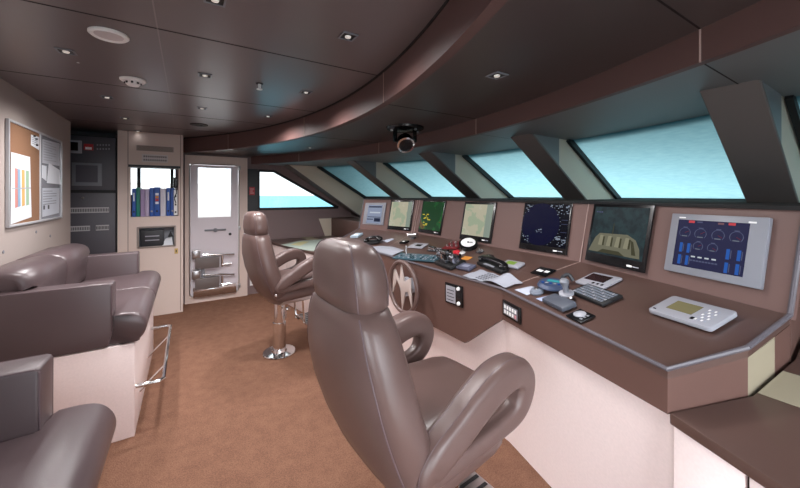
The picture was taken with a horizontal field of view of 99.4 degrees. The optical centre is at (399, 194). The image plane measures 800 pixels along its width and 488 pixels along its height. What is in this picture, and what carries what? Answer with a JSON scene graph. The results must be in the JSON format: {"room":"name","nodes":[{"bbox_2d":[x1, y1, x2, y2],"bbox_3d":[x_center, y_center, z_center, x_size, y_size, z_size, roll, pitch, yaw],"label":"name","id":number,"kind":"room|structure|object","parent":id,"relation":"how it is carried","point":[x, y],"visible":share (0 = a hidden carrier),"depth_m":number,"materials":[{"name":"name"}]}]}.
{"room":"control cabin","nodes":[
{"label":"control cabin","id":0,"kind":"room"},
{"bbox_2d":[0,78,69,265],"bbox_3d":[-2.242,0.300,0.959,0.624,2.500,6.110,0,0,-32],"label":"wall","id":1,"kind":"structure","parent":0,"point":[17,242],"depth_m":2.73,"materials":[{"name":"beige paint"}]},
{"bbox_2d":[5,118,62,227],"bbox_3d":[-3.077,-0.154,2.890,0.021,0.771,1.208,0,0,-32],"label":"notice board","id":2,"kind":"object","parent":1,"relation":"attached to","point":[17,135],"visible":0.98,"depth_m":2.75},
{"bbox_2d":[10,152,31,223],"bbox_3d":[-2.878,-0.049,2.580,0.003,0.518,0.384,0,0,-32],"label":"paper sheet","id":3,"kind":"object","parent":2,"relation":"attached to","point":[20,164],"visible":1,"depth_m":2.56,"materials":[{"name":"white paper"}]},
{"bbox_2d":[15,168,28,207],"bbox_3d":[-2.881,-0.051,2.585,0.001,0.292,0.263,0,0,-32],"label":"print","id":4,"kind":"object","parent":3,"relation":"attached to","point":[21,174],"depth_m":2.58,"materials":[{"name":"multicoloured"}]},
{"bbox_2d":[31,135,38,149],"bbox_3d":[-3.016,-0.437,2.810,0.014,0.110,0.174,0,0,-32],"label":"paper sheet","id":5,"kind":"object","parent":2,"relation":"attached to","point":[34,139],"visible":1,"depth_m":2.81,"materials":[{"name":"white"}]},
{"bbox_2d":[42,165,46,180],"bbox_3d":[-3.135,-0.193,2.987,0.002,0.135,0.111,0,0,-32],"label":"paper sheet","id":6,"kind":"object","parent":2,"relation":"attached to","point":[44,168],"visible":1,"depth_m":2.99,"materials":[{"name":"white"}]},
{"bbox_2d":[42,188,58,216],"bbox_3d":[-3.234,0.061,3.146,0.002,0.260,0.462,0,0,-32],"label":"paper sheet","id":7,"kind":"object","parent":2,"relation":"attached to","point":[50,196],"visible":1,"depth_m":3.12,"materials":[{"name":"grey paper"}]},
{"bbox_2d":[43,191,56,204],"bbox_3d":[-3.213,0.023,3.114,0.001,0.126,0.361,0,0,-32],"label":"print","id":8,"kind":"object","parent":7,"relation":"attached to","point":[49,197],"depth_m":3.11,"materials":[{"name":"grey paper"}]},
{"bbox_2d":[42,139,58,165],"bbox_3d":[-3.234,-0.393,3.146,0.002,0.229,0.462,0,0,-32],"label":"paper sheet","id":9,"kind":"object","parent":2,"relation":"attached to","point":[50,150],"visible":1,"depth_m":3.12,"materials":[{"name":"grey paper"}]},
{"bbox_2d":[44,141,55,161],"bbox_3d":[-3.214,-0.392,3.115,0.001,0.170,0.340,0,0,-32],"label":"print","id":10,"kind":"object","parent":9,"relation":"attached to","point":[49,146],"depth_m":3.10,"materials":[{"name":"grey paper"}]},
{"bbox_2d":[47,163,60,184],"bbox_3d":[-3.260,-0.197,3.196,0.012,0.188,0.351,0,0,-32],"label":"paper sheet","id":11,"kind":"object","parent":2,"relation":"attached to","point":[53,177],"visible":1,"depth_m":3.18,"materials":[{"name":"white paper"}]},
{"bbox_2d":[70,130,349,303],"bbox_3d":[-2.525,0.300,5.240,4.700,2.500,0.120,0,0,-32],"label":"wall","id":12,"kind":"structure","parent":0,"point":[283,224],"depth_m":5.57,"materials":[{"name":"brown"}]},
{"bbox_2d":[137,168,173,187],"bbox_3d":[-3.397,-0.230,4.655,0.520,0.560,0.078,0,0,-32],"label":"window","id":13,"kind":"structure","parent":12,"relation":"in","point":[138,169],"depth_m":4.57,"materials":[{"name":"glass"}]},
{"bbox_2d":[185,155,246,303],"bbox_3d":[-2.714,0.490,5.038,0.815,2.120,0.080,0,0,-32],"label":"door","id":14,"kind":"structure","parent":12,"relation":"in","point":[209,235],"depth_m":5.02,"materials":[{"name":"white"}]},
{"bbox_2d":[192,250,235,297],"bbox_3d":[-2.712,1.129,4.967,0.571,0.681,0.078,0,0,-32],"label":"rack","id":15,"kind":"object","parent":14,"relation":"attached to","point":[204,286],"depth_m":4.90,"materials":[{"name":"grey"}]},
{"bbox_2d":[247,169,257,210],"bbox_3d":[-2.304,-0.077,5.296,0.153,0.655,0.030,0,0,-32],"label":"wall panel","id":16,"kind":"object","parent":12,"relation":"attached to","point":[252,174],"visible":0.93,"depth_m":5.28,"materials":[{"name":"grey"}]},
{"bbox_2d":[249,187,254,194],"bbox_3d":[-2.303,-0.062,5.276,0.079,0.124,0.005,0,0,-32],"label":"safety sign","id":17,"kind":"object","parent":16,"relation":"attached to","point":[251,189],"visible":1,"depth_m":5.27,"materials":[{"name":"red"}]},
{"bbox_2d":[258,169,338,209],"bbox_3d":[-1.696,-0.081,5.740,1.365,0.649,0.090,0,0,-32],"label":"window","id":18,"kind":"structure","parent":12,"relation":"in","point":[333,206],"depth_m":5.62,"materials":[{"name":"black metal"}]},
{"bbox_2d":[183,0,507,152],"bbox_3d":[-0.907,-0.772,2.282,1.408,0.356,6.730,0,0,-32],"label":"trim","id":19,"kind":"structure","parent":12,"relation":"attached to","point":[456,22],"depth_m":2.06,"materials":[{"name":"red wood"}]},
{"bbox_2d":[251,0,799,163],"bbox_3d":[-0.127,-0.715,2.772,1.245,0.471,6.730,0,0,-32],"label":"trim","id":20,"kind":"structure","parent":12,"relation":"attached to","point":[763,21],"depth_m":1.47,"materials":[{"name":"red wood"}]},
{"bbox_2d":[0,0,445,137],"bbox_3d":[-1.507,-0.874,1.846,2.812,0.152,6.830,0,0,-32],"label":"ceiling","id":21,"kind":"structure","parent":0,"point":[290,47],"depth_m":1.96,"materials":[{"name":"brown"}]},
{"bbox_2d":[54,47,77,55],"bbox_3d":[-1.856,-0.794,1.883,0.080,0.010,0.080,0,0,-32],"label":"recessed light","id":22,"kind":"object","parent":21,"relation":"in","point":[59,50],"visible":1,"depth_m":1.88,"materials":[{"name":"grey"}]},
{"bbox_2d":[87,26,129,43],"bbox_3d":[-1.446,-0.792,1.685,0.160,0.016,0.160,0,0,-32],"label":"ceiling speaker","id":23,"kind":"object","parent":21,"relation":"attached to","point":[102,33],"visible":1,"depth_m":1.67,"materials":[{"name":"white plastic"}]},
{"bbox_2d":[93,30,123,40],"bbox_3d":[-1.446,-0.794,1.685,0.118,0.012,0.118,0,0,-32],"label":"grille","id":24,"kind":"object","parent":23,"relation":"attached to","point":[105,35],"depth_m":1.68,"materials":[{"name":"grey plastic"}]},
{"bbox_2d":[119,76,145,86],"bbox_3d":[-1.849,-0.776,2.348,0.147,0.048,0.147,0,0,-32],"label":"smoke detector","id":25,"kind":"object","parent":21,"relation":"attached to","point":[131,81],"visible":1,"depth_m":2.31,"materials":[{"name":"white plastic"}]},
{"bbox_2d":[190,123,207,126],"bbox_3d":[-2.281,-0.790,3.847,0.180,0.020,0.180,0,0,-32],"label":"ceiling vent","id":26,"kind":"object","parent":21,"relation":"in","point":[192,124],"visible":1,"depth_m":3.81,"materials":[{"name":"black"}]},
{"bbox_2d":[198,72,211,78],"bbox_3d":[-1.300,-0.794,2.260,0.080,0.010,0.080,0,0,-32],"label":"recessed light","id":27,"kind":"object","parent":21,"relation":"in","point":[205,75],"visible":1,"depth_m":2.25,"materials":[{"name":"grey"}]},
{"bbox_2d":[203,0,226,7],"bbox_3d":[-0.755,-0.794,1.384,0.080,0.010,0.080,0,0,-32],"label":"recessed light","id":28,"kind":"object","parent":21,"relation":"in","point":[222,3],"visible":1,"depth_m":1.40,"materials":[{"name":"grey"}]},
{"bbox_2d":[299,90,311,94],"bbox_3d":[-0.730,-0.794,2.633,0.080,0.010,0.080,0,0,-32],"label":"recessed light","id":29,"kind":"object","parent":21,"relation":"in","point":[302,91],"visible":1,"depth_m":2.63,"materials":[{"name":"grey"}]},
{"bbox_2d":[337,31,358,41],"bbox_3d":[-0.262,-0.794,1.706,0.080,0.010,0.080,0,0,-32],"label":"recessed light","id":30,"kind":"object","parent":21,"relation":"in","point":[344,35],"visible":1,"depth_m":1.70,"materials":[{"name":"grey metal"}]},
{"bbox_2d":[97,293,748,487],"bbox_3d":[-0.327,1.610,2.588,5.600,0.120,6.830,0,0,-32],"label":"floor","id":31,"kind":"structure","parent":0,"point":[224,414],"depth_m":2.32,"materials":[{"name":"carpet"}]},
{"bbox_2d":[0,354,115,487],"bbox_3d":[-0.996,0.992,0.461,0.956,1.115,1.460,0,0,-32],"label":"sofa","id":32,"kind":"object","parent":31,"relation":"on","point":[69,447],"visible":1,"depth_m":1.05,"materials":[{"name":"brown leather"}]},
{"bbox_2d":[0,403,115,487],"bbox_3d":[-1.202,0.855,0.762,0.782,0.216,0.722,0,0,-32],"label":"seat cushion","id":33,"kind":"object","parent":32,"relation":"on","point":[70,447],"depth_m":1.01,"materials":[{"name":"brown leather"}]},
{"bbox_2d":[0,243,171,442],"bbox_3d":[-2.352,0.992,2.620,0.956,1.115,1.460,0,0,-32],"label":"sofa","id":34,"kind":"object","parent":31,"relation":"on","point":[93,313],"visible":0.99,"depth_m":2.09,"materials":[{"name":"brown leather"}]},
{"bbox_2d":[0,255,66,291],"bbox_3d":[-2.438,0.622,2.163,0.320,0.375,0.677,0,0,-32],"label":"cushion","id":35,"kind":"object","parent":34,"relation":"on","point":[33,273],"depth_m":2.09,"materials":[{"name":"brown leather"}]},
{"bbox_2d":[15,243,89,283],"bbox_3d":[-2.810,0.622,2.754,0.320,0.375,0.707,0,0,-32],"label":"cushion","id":36,"kind":"object","parent":34,"relation":"on","point":[76,256],"depth_m":2.77,"materials":[{"name":"brown leather"}]},
{"bbox_2d":[80,270,160,297],"bbox_3d":[-2.559,0.855,2.921,0.782,0.216,0.722,0,0,-32],"label":"seat cushion","id":37,"kind":"object","parent":34,"relation":"on","point":[150,279],"depth_m":3.05,"materials":[{"name":"brown leather"}]},
{"bbox_2d":[109,287,154,344],"bbox_3d":[-2.171,0.855,2.303,0.782,0.216,0.722,0,0,-32],"label":"seat cushion","id":38,"kind":"object","parent":34,"relation":"on","point":[128,321],"depth_m":2.19,"materials":[{"name":"brown leather"}]},
{"bbox_2d":[70,134,116,253],"bbox_3d":[-3.843,0.423,4.098,0.691,2.255,0.372,0,0,-32],"label":"equipment rack","id":39,"kind":"object","parent":31,"relation":"on","point":[93,159],"visible":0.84,"depth_m":4.03,"materials":[{"name":"black metal"}]},
{"bbox_2d":[76,165,97,181],"bbox_3d":[-3.684,-0.249,3.989,0.194,0.200,0.002,0,0,-32],"label":"screen","id":40,"kind":"object","parent":39,"relation":"on","point":[84,173],"depth_m":3.99,"materials":[{"name":"grey"}]},
{"bbox_2d":[117,130,182,315],"bbox_3d":[-3.254,0.378,4.460,0.675,2.345,0.345,0,0,-32],"label":"tall cabinet","id":41,"kind":"object","parent":31,"relation":"on","point":[135,149],"depth_m":4.35,"materials":[{"name":"beige wood"}]},
{"bbox_2d":[132,189,135,216],"bbox_3d":[-3.401,0.097,4.351,0.038,0.356,0.222,0,0,-32],"label":"binder","id":42,"kind":"object","parent":41,"relation":"on","point":[133,190],"visible":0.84,"depth_m":4.26,"materials":[{"name":"blue"}]},
{"bbox_2d":[136,188,141,216],"bbox_3d":[-3.366,0.090,4.375,0.038,0.369,0.220,0,0,-32],"label":"binder","id":43,"kind":"object","parent":41,"relation":"on","point":[138,190],"visible":0.88,"depth_m":4.28,"materials":[{"name":"teal plastic"}]},
{"bbox_2d":[141,189,144,216],"bbox_3d":[-3.327,0.099,4.399,0.044,0.351,0.220,0,0,-32],"label":"binder","id":44,"kind":"object","parent":41,"relation":"on","point":[142,190],"visible":0.76,"depth_m":4.31,"materials":[{"name":"purple"}]},
{"bbox_2d":[145,189,149,215],"bbox_3d":[-3.288,0.099,4.423,0.040,0.351,0.220,0,0,-32],"label":"binder","id":45,"kind":"object","parent":41,"relation":"on","point":[147,191],"visible":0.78,"depth_m":4.33,"materials":[{"name":"purple"}]},
{"bbox_2d":[140,229,163,246],"bbox_3d":[-3.206,0.556,4.390,0.246,0.207,0.050,0,0,-32],"label":"electronics","id":46,"kind":"object","parent":41,"relation":"in","point":[147,237],"visible":0.91,"depth_m":4.37,"materials":[{"name":"grey plastic"}]},
{"bbox_2d":[150,188,153,215],"bbox_3d":[-3.248,0.091,4.447,0.044,0.367,0.222,0,0,-32],"label":"binder","id":47,"kind":"object","parent":41,"relation":"on","point":[151,189],"visible":0.86,"depth_m":4.36,"materials":[{"name":"blue"}]},
{"bbox_2d":[128,164,179,169],"bbox_3d":[-3.188,-0.364,4.426,0.540,0.030,0.212,0,0,-32],"label":"shelf","id":48,"kind":"object","parent":41,"relation":"attached to","point":[149,166],"depth_m":4.36,"materials":[{"name":"grey"}]},
{"bbox_2d":[136,145,173,151],"bbox_3d":[-3.135,-0.592,4.345,0.396,0.068,0.006,0,0,-32],"label":"vent grille","id":49,"kind":"object","parent":41,"relation":"attached to","point":[139,148],"depth_m":4.34,"materials":[{"name":"brown"}]},
{"bbox_2d":[154,187,160,215],"bbox_3d":[-3.201,0.087,4.477,0.059,0.375,0.222,0,0,-32],"label":"binder","id":50,"kind":"object","parent":41,"relation":"on","point":[156,189],"visible":0.91,"depth_m":4.38,"materials":[{"name":"blue plastic"}]},
{"bbox_2d":[160,189,165,215],"bbox_3d":[-3.147,0.095,4.513,0.058,0.359,0.220,0,0,-32],"label":"binder","id":51,"kind":"object","parent":41,"relation":"on","point":[162,191],"visible":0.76,"depth_m":4.42,"materials":[{"name":"white"}]},
{"bbox_2d":[166,188,170,215],"bbox_3d":[-3.099,0.090,4.541,0.041,0.369,0.222,0,0,-32],"label":"binder","id":52,"kind":"object","parent":41,"relation":"on","point":[168,190],"visible":0.99,"depth_m":4.45,"materials":[{"name":"blue plastic"}]},
{"bbox_2d":[164,237,172,244],"bbox_3d":[-3.058,0.605,4.463,0.122,0.111,0.032,0,0,-23],"label":"paper note","id":53,"kind":"object","parent":41,"relation":"in","point":[168,241],"visible":1,"depth_m":4.47,"materials":[{"name":"white"}]},
{"bbox_2d":[171,188,174,215],"bbox_3d":[-3.060,0.091,4.566,0.042,0.367,0.222,0,0,-32],"label":"binder","id":54,"kind":"object","parent":41,"relation":"on","point":[172,189],"visible":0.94,"depth_m":4.47,"materials":[{"name":"blue"}]},
{"bbox_2d":[173,177,177,202],"bbox_3d":[-2.941,-0.060,4.439,0.048,0.339,0.051,0,0,-32],"label":"handset","id":55,"kind":"object","parent":41,"relation":"attached to","point":[175,179],"visible":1,"depth_m":4.43,"materials":[{"name":"black"}]},
{"bbox_2d":[242,211,314,359],"bbox_3d":[-1.144,0.851,3.378,0.742,1.397,0.677,0,0,-41],"label":"chair","id":56,"kind":"object","parent":31,"relation":"on","point":[293,284],"visible":0.84,"depth_m":3.14,"materials":[{"name":"brown leather"}]},
{"bbox_2d":[280,269,312,281],"bbox_3d":[-1.064,0.849,3.448,0.530,0.147,0.449,0,0,-41],"label":"seat cushion","id":57,"kind":"object","parent":56,"relation":"on","point":[310,275],"depth_m":3.35,"materials":[{"name":"brown leather"}]},
{"bbox_2d":[271,217,359,312],"bbox_3d":[-1.020,0.975,4.960,1.509,1.150,1.943,0,0,-32],"label":"countertop","id":58,"kind":"structure","parent":31,"relation":"on","point":[341,226],"depth_m":5.39,"materials":[{"name":"brown wood"}]},
{"bbox_2d":[283,239,322,250],"bbox_3d":[-1.390,0.710,4.885,0.601,0.003,1.147,0,0,2],"label":"paper sheet","id":59,"kind":"object","parent":58,"relation":"on","point":[309,245],"visible":0.82,"depth_m":4.85,"materials":[{"name":"grey paper"}]},
{"bbox_2d":[290,241,308,245],"bbox_3d":[-1.481,0.708,4.954,0.186,0.001,0.489,0,0,0],"label":"print","id":60,"kind":"object","parent":59,"relation":"on","point":[298,243],"depth_m":4.95,"materials":[{"name":"beige"}]},
{"bbox_2d":[271,236,335,254],"bbox_3d":[-1.032,0.733,4.952,1.479,0.035,1.943,0,0,-32],"label":"countertop","id":61,"kind":"structure","parent":58,"relation":"on","point":[278,242],"depth_m":5.21,"materials":[{"name":"brown"}]},
{"bbox_2d":[307,237,534,487],"bbox_3d":[0.047,0.851,1.351,0.742,1.397,0.677,0,0,-36],"label":"chair","id":62,"kind":"object","parent":31,"relation":"on","point":[414,421],"visible":1,"depth_m":1.07,"materials":[{"name":"brown leather"}]},
{"bbox_2d":[408,356,500,429],"bbox_3d":[0.133,0.849,1.414,0.530,0.147,0.449,0,0,-36],"label":"seat cushion","id":63,"kind":"object","parent":62,"relation":"on","point":[436,380],"depth_m":1.41,"materials":[{"name":"brown leather"}]},
{"bbox_2d":[343,198,799,487],"bbox_3d":[0.981,0.795,3.083,2.398,1.510,3.704,0,0,-32],"label":"console","id":64,"kind":"object","parent":31,"relation":"on","point":[608,385],"depth_m":1.48,"materials":[{"name":"brown"}]},
{"bbox_2d":[350,233,362,237],"bbox_3d":[-0.504,0.471,3.950,0.120,0.061,0.106,0,0,32],"label":"box","id":65,"kind":"object","parent":64,"relation":"on","point":[356,235],"visible":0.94,"depth_m":3.92,"materials":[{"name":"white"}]},
{"bbox_2d":[363,236,382,244],"bbox_3d":[-0.280,0.472,3.549,0.214,0.097,0.099,0,0,17],"label":"telephone","id":66,"kind":"object","parent":64,"relation":"on","point":[377,239],"visible":0.93,"depth_m":3.52,"materials":[{"name":"black"}]},
{"bbox_2d":[362,203,386,224],"bbox_3d":[-0.315,0.228,4.144,0.065,0.271,0.393,0,0,-45],"label":"display","id":67,"kind":"object","parent":64,"relation":"on","point":[374,213],"visible":1,"depth_m":4.13,"materials":[{"name":"grey plastic"}]},
{"bbox_2d":[368,206,381,221],"bbox_3d":[-0.314,0.228,4.131,0.039,0.186,0.249,0,0,-45],"label":"print","id":68,"kind":"object","parent":67,"relation":"attached to","point":[374,212],"depth_m":4.12,"materials":[{"name":"blue"}]},
{"bbox_2d":[373,246,403,254],"bbox_3d":[-0.126,0.519,3.251,0.140,0.048,0.542,0,0,-32],"label":"paper sheet","id":69,"kind":"object","parent":64,"relation":"on","point":[389,250],"visible":0.91,"depth_m":3.20,"materials":[{"name":"grey paper"}]},
{"bbox_2d":[387,200,414,230],"bbox_3d":[0.007,0.226,3.815,0.080,0.338,0.378,0,0,-45],"label":"display","id":70,"kind":"object","parent":64,"relation":"on","point":[401,211],"visible":1,"depth_m":3.80,"materials":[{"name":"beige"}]},
{"bbox_2d":[388,260,418,312],"bbox_3d":[0.053,0.730,2.711,0.109,0.430,0.430,0,0,-32],"label":"steering wheel","id":71,"kind":"object","parent":64,"relation":"attached to","point":[408,286],"visible":0.95,"depth_m":2.69,"materials":[{"name":"brown leather"}]},
{"bbox_2d":[407,233,417,238],"bbox_3d":[0.132,0.410,3.416,0.112,0.067,0.059,0,0,36],"label":"lamp","id":72,"kind":"object","parent":64,"relation":"on","point":[412,235],"visible":1,"depth_m":3.39,"materials":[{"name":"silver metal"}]},
{"bbox_2d":[392,253,437,261],"bbox_3d":[0.140,0.515,2.806,0.471,0.072,0.115,0,0,43],"label":"panel","id":73,"kind":"object","parent":64,"relation":"attached to","point":[401,256],"visible":0.91,"depth_m":2.79,"materials":[{"name":"blue plastic"}]},
{"bbox_2d":[407,243,428,248],"bbox_3d":[0.167,0.467,3.122,0.106,0.046,0.185,0,0,-44],"label":"panel","id":74,"kind":"object","parent":64,"relation":"on","point":[414,245],"visible":1,"depth_m":3.11,"materials":[{"name":"grey"}]},
{"bbox_2d":[418,200,445,234],"bbox_3d":[0.318,0.220,3.408,0.086,0.330,0.379,0,0,-32],"label":"display","id":75,"kind":"object","parent":64,"relation":"on","point":[432,213],"visible":1,"depth_m":3.38,"materials":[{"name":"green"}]},
{"bbox_2d":[428,246,465,269],"bbox_3d":[0.349,0.461,2.524,0.185,0.149,0.233,0,0,-26],"label":"console","id":76,"kind":"object","parent":64,"relation":"on","point":[447,259],"visible":0.99,"depth_m":2.47,"materials":[{"name":"black plastic"}]},
{"bbox_2d":[442,241,458,249],"bbox_3d":[0.463,0.428,2.898,0.152,0.066,0.167,0,0,41],"label":"switch panel","id":77,"kind":"object","parent":64,"relation":"on","point":[453,244],"visible":0.8,"depth_m":2.88,"materials":[{"name":"red"}]},
{"bbox_2d":[445,282,462,307],"bbox_3d":[0.365,0.682,2.318,0.026,0.145,0.175,0,0,-32],"label":"switch plate","id":78,"kind":"object","parent":64,"relation":"attached to","point":[453,293],"visible":1,"depth_m":2.31,"materials":[{"name":"black plastic"}]},
{"bbox_2d":[456,262,475,270],"bbox_3d":[0.464,0.504,2.385,0.082,0.041,0.126,0,0,-35],"label":"panel","id":79,"kind":"object","parent":64,"relation":"on","point":[464,266],"visible":1,"depth_m":2.37,"materials":[{"name":"grey plastic"}]},
{"bbox_2d":[459,237,477,250],"bbox_3d":[0.554,0.398,2.749,0.148,0.096,0.151,0,0,-32],"label":"gauge","id":80,"kind":"object","parent":64,"relation":"on","point":[468,243],"visible":1,"depth_m":2.72,"materials":[{"name":"black"}]},
{"bbox_2d":[459,202,496,243],"bbox_3d":[0.651,0.223,2.855,0.085,0.327,0.370,0,0,-32],"label":"display","id":81,"kind":"object","parent":64,"relation":"on","point":[478,219],"visible":0.96,"depth_m":2.83,"materials":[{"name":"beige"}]},
{"bbox_2d":[463,270,521,287],"bbox_3d":[0.574,0.506,2.110,0.125,0.068,0.402,0,0,-32],"label":"paper sheet","id":82,"kind":"object","parent":64,"relation":"on","point":[505,280],"visible":1,"depth_m":2.06,"materials":[{"name":"grey paper"}]},
{"bbox_2d":[477,255,509,273],"bbox_3d":[0.621,0.459,2.277,0.076,0.088,0.279,0,0,-23],"label":"telephone","id":83,"kind":"object","parent":64,"relation":"on","point":[494,264],"visible":1,"depth_m":2.24,"materials":[{"name":"black plastic"}]},
{"bbox_2d":[503,299,520,324],"bbox_3d":[0.618,0.645,1.878,0.013,0.088,0.168,0,0,-15],"label":"switch plate","id":84,"kind":"object","parent":64,"relation":"attached to","point":[510,310],"visible":1,"depth_m":1.86,"materials":[{"name":"black plastic"}]},
{"bbox_2d":[504,303,517,320],"bbox_3d":[0.612,0.647,1.880,0.001,0.060,0.134,0,0,-15],"label":"switch","id":85,"kind":"object","parent":84,"relation":"attached to","point":[510,310],"depth_m":1.87,"materials":[{"name":"grey plastic"}]},
{"bbox_2d":[505,260,524,268],"bbox_3d":[0.743,0.458,2.237,0.088,0.038,0.142,0,0,-32],"label":"control unit","id":86,"kind":"object","parent":64,"relation":"on","point":[512,264],"visible":0.75,"depth_m":2.21,"materials":[{"name":"grey"}]},
{"bbox_2d":[515,286,532,294],"bbox_3d":[0.711,0.522,1.877,0.098,0.030,0.116,0,0,-16],"label":"paper sheet","id":87,"kind":"object","parent":64,"relation":"on","point":[526,290],"visible":0.64,"depth_m":1.87,"materials":[{"name":"grey"}]},
{"bbox_2d":[530,287,543,295],"bbox_3d":[0.731,0.511,1.813,0.071,0.040,0.072,0,0,-32],"label":"computer mouse","id":88,"kind":"object","parent":64,"relation":"on","point":[536,291],"visible":0.98,"depth_m":1.79,"materials":[{"name":"plastic"}]},
{"bbox_2d":[530,267,556,276],"bbox_3d":[0.862,0.461,2.042,0.094,0.032,0.114,0,0,-26],"label":"panel","id":89,"kind":"object","parent":64,"relation":"on","point":[542,271],"visible":1,"depth_m":2.03,"materials":[{"name":"black plastic"}]},
{"bbox_2d":[519,203,572,255],"bbox_3d":[0.982,0.218,2.307,0.085,0.330,0.370,0,0,-32],"label":"display","id":90,"kind":"object","parent":64,"relation":"attached to","point":[545,226],"visible":1,"depth_m":2.28,"materials":[{"name":"black"}]},
{"bbox_2d":[537,273,574,291],"bbox_3d":[0.818,0.455,1.809,0.162,0.082,0.155,0,0,-32],"label":"console","id":91,"kind":"object","parent":64,"relation":"on","point":[548,284],"visible":0.81,"depth_m":1.79,"materials":[{"name":"blue plastic"}]},
{"bbox_2d":[542,278,576,311],"bbox_3d":[0.785,0.470,1.629,0.132,0.132,0.150,0,0,-13],"label":"panel","id":92,"kind":"object","parent":64,"relation":"on","point":[559,302],"visible":1,"depth_m":1.63,"materials":[{"name":"grey plastic"}]},
{"bbox_2d":[566,309,595,322],"bbox_3d":[0.786,0.526,1.476,0.078,0.031,0.088,0,0,-13],"label":"panel","id":93,"kind":"object","parent":64,"relation":"on","point":[580,316],"visible":1,"depth_m":1.46,"materials":[{"name":"black plastic"}]},
{"bbox_2d":[572,283,622,306],"bbox_3d":[0.927,0.472,1.612,0.114,0.047,0.206,0,0,-13],"label":"keyboard","id":94,"kind":"object","parent":64,"relation":"on","point":[602,297],"visible":0.96,"depth_m":1.58,"materials":[{"name":"black plastic"}]},
{"bbox_2d":[575,272,621,288],"bbox_3d":[1.018,0.440,1.741,0.142,0.053,0.166,0,0,-20],"label":"display panel","id":95,"kind":"object","parent":64,"relation":"on","point":[604,281],"visible":0.88,"depth_m":1.73,"materials":[{"name":"grey plastic"}]},
{"bbox_2d":[585,204,655,272],"bbox_3d":[1.176,0.217,1.835,0.080,0.333,0.374,0,0,-14],"label":"display","id":96,"kind":"object","parent":64,"relation":"on","point":[619,234],"visible":1,"depth_m":1.80,"materials":[{"name":"black glass"}]},
{"bbox_2d":[589,211,638,258],"bbox_3d":[1.168,0.208,1.840,0.049,0.228,0.322,0,0,-14],"label":"screen","id":97,"kind":"object","parent":96,"relation":"attached to","point":[612,234],"depth_m":1.84,"materials":[{"name":"green glass"}]},
{"bbox_2d":[649,296,736,331],"bbox_3d":[1.097,0.443,1.281,0.147,0.060,0.217,0,0,-17],"label":"control unit","id":98,"kind":"object","parent":64,"relation":"on","point":[703,316],"visible":1,"depth_m":1.26,"materials":[{"name":"grey plastic"}]},
{"bbox_2d":[664,213,772,289],"bbox_3d":[1.289,0.215,1.399,0.074,0.264,0.350,0,0,-14],"label":"display","id":99,"kind":"object","parent":64,"relation":"on","point":[728,249],"visible":1,"depth_m":1.36,"materials":[{"name":"grey plastic"}]},
{"bbox_2d":[690,256,716,264],"bbox_3d":[1.261,0.271,1.410,0.005,0.023,0.102,0,0,-14],"label":"print","id":100,"kind":"object","parent":99,"relation":"attached to","point":[694,260],"depth_m":1.41,"materials":[{"name":"white"}]},
{"bbox_2d":[670,350,799,487],"bbox_3d":[1.521,0.975,0.663,1.779,1.150,1.394,0,0,-32],"label":"counter","id":101,"kind":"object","parent":31,"relation":"on","point":[756,437],"depth_m":0.97,"materials":[{"name":"brown wood"}]},
{"bbox_2d":[189,0,760,156],"bbox_3d":[-0.544,-0.774,2.510,2.153,0.352,6.730,0,0,-32],"label":"ceiling","id":102,"kind":"structure","parent":0,"point":[544,47],"depth_m":1.48,"materials":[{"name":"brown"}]},
{"bbox_2d":[386,124,423,152],"bbox_3d":[0.044,-0.487,3.013,0.339,0.224,0.339,0,0,-32],"label":"spotlight","id":103,"kind":"object","parent":102,"relation":"attached to","point":[405,142],"visible":1,"depth_m":2.97,"materials":[{"name":"black metal"}]},
{"bbox_2d":[485,71,508,79],"bbox_3d":[0.485,-0.594,1.695,0.080,0.010,0.080,0,0,-32],"label":"recessed light","id":104,"kind":"object","parent":102,"relation":"in","point":[497,75],"visible":1,"depth_m":1.69,"materials":[{"name":"grey"}]},
{"bbox_3d":[1.393,0.797,3.692,1.233,1.505,6.670,0,0,-32],"label":"wall","id":105,"kind":"structure","parent":0,"visible":0},
{"bbox_2d":[317,165,390,197],"bbox_3d":[-0.571,-0.249,5.568,2.015,0.647,0.940,0,0,29],"label":"window","id":106,"kind":"structure","parent":105,"relation":"in","point":[348,176],"depth_m":5.72,"materials":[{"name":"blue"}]},
{"bbox_2d":[383,160,465,197],"bbox_3d":[0.520,-0.249,4.782,1.836,0.647,1.033,0,0,43],"label":"window","id":107,"kind":"structure","parent":105,"relation":"in","point":[420,174],"depth_m":4.99,"materials":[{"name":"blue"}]},
{"bbox_2d":[462,148,563,198],"bbox_3d":[1.378,-0.249,3.760,1.074,0.647,1.502,0,0,-32],"label":"window","id":108,"kind":"structure","parent":105,"relation":"in","point":[512,172],"depth_m":3.95,"materials":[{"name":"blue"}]},
{"bbox_2d":[260,30,799,216],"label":"window","id":109,"kind":"structure","parent":105,"relation":"in","point":[687,159],"depth_m":2.33,"materials":[{"name":"black"}]},
{"bbox_2d":[784,95,799,145],"bbox_3d":[2.251,-0.249,1.268,0.962,0.647,2.029,0,0,-5],"label":"window","id":110,"kind":"structure","parent":105,"relation":"in","point":[792,102],"depth_m":1.65,"materials":[{"name":"black"}]},
{"label":"outside","id":111,"kind":"structure","parent":0,"visible":0},
{"bbox_2d":[260,196,331,207],"bbox_3d":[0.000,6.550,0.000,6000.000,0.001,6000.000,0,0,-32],"label":"sea","id":112,"kind":"structure","parent":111,"point":[265,201],"depth_m":296.08,"materials":[{"name":"liquid"}]},
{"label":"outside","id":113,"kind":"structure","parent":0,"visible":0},
{"bbox_3d":[-3.204,1.675,5.569,5.500,0.150,1.160,0,0,-32],"label":"deck","id":114,"kind":"object","parent":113,"visible":0},
{"bbox_2d":[131,183,230,216],"bbox_3d":[-4.400,0.725,5.443,3.340,1.850,0.100,0,0,-32],"label":"bulwark","id":115,"kind":"object","parent":114,"relation":"on","point":[214,200],"depth_m":6.04,"materials":[{"name":"white"}]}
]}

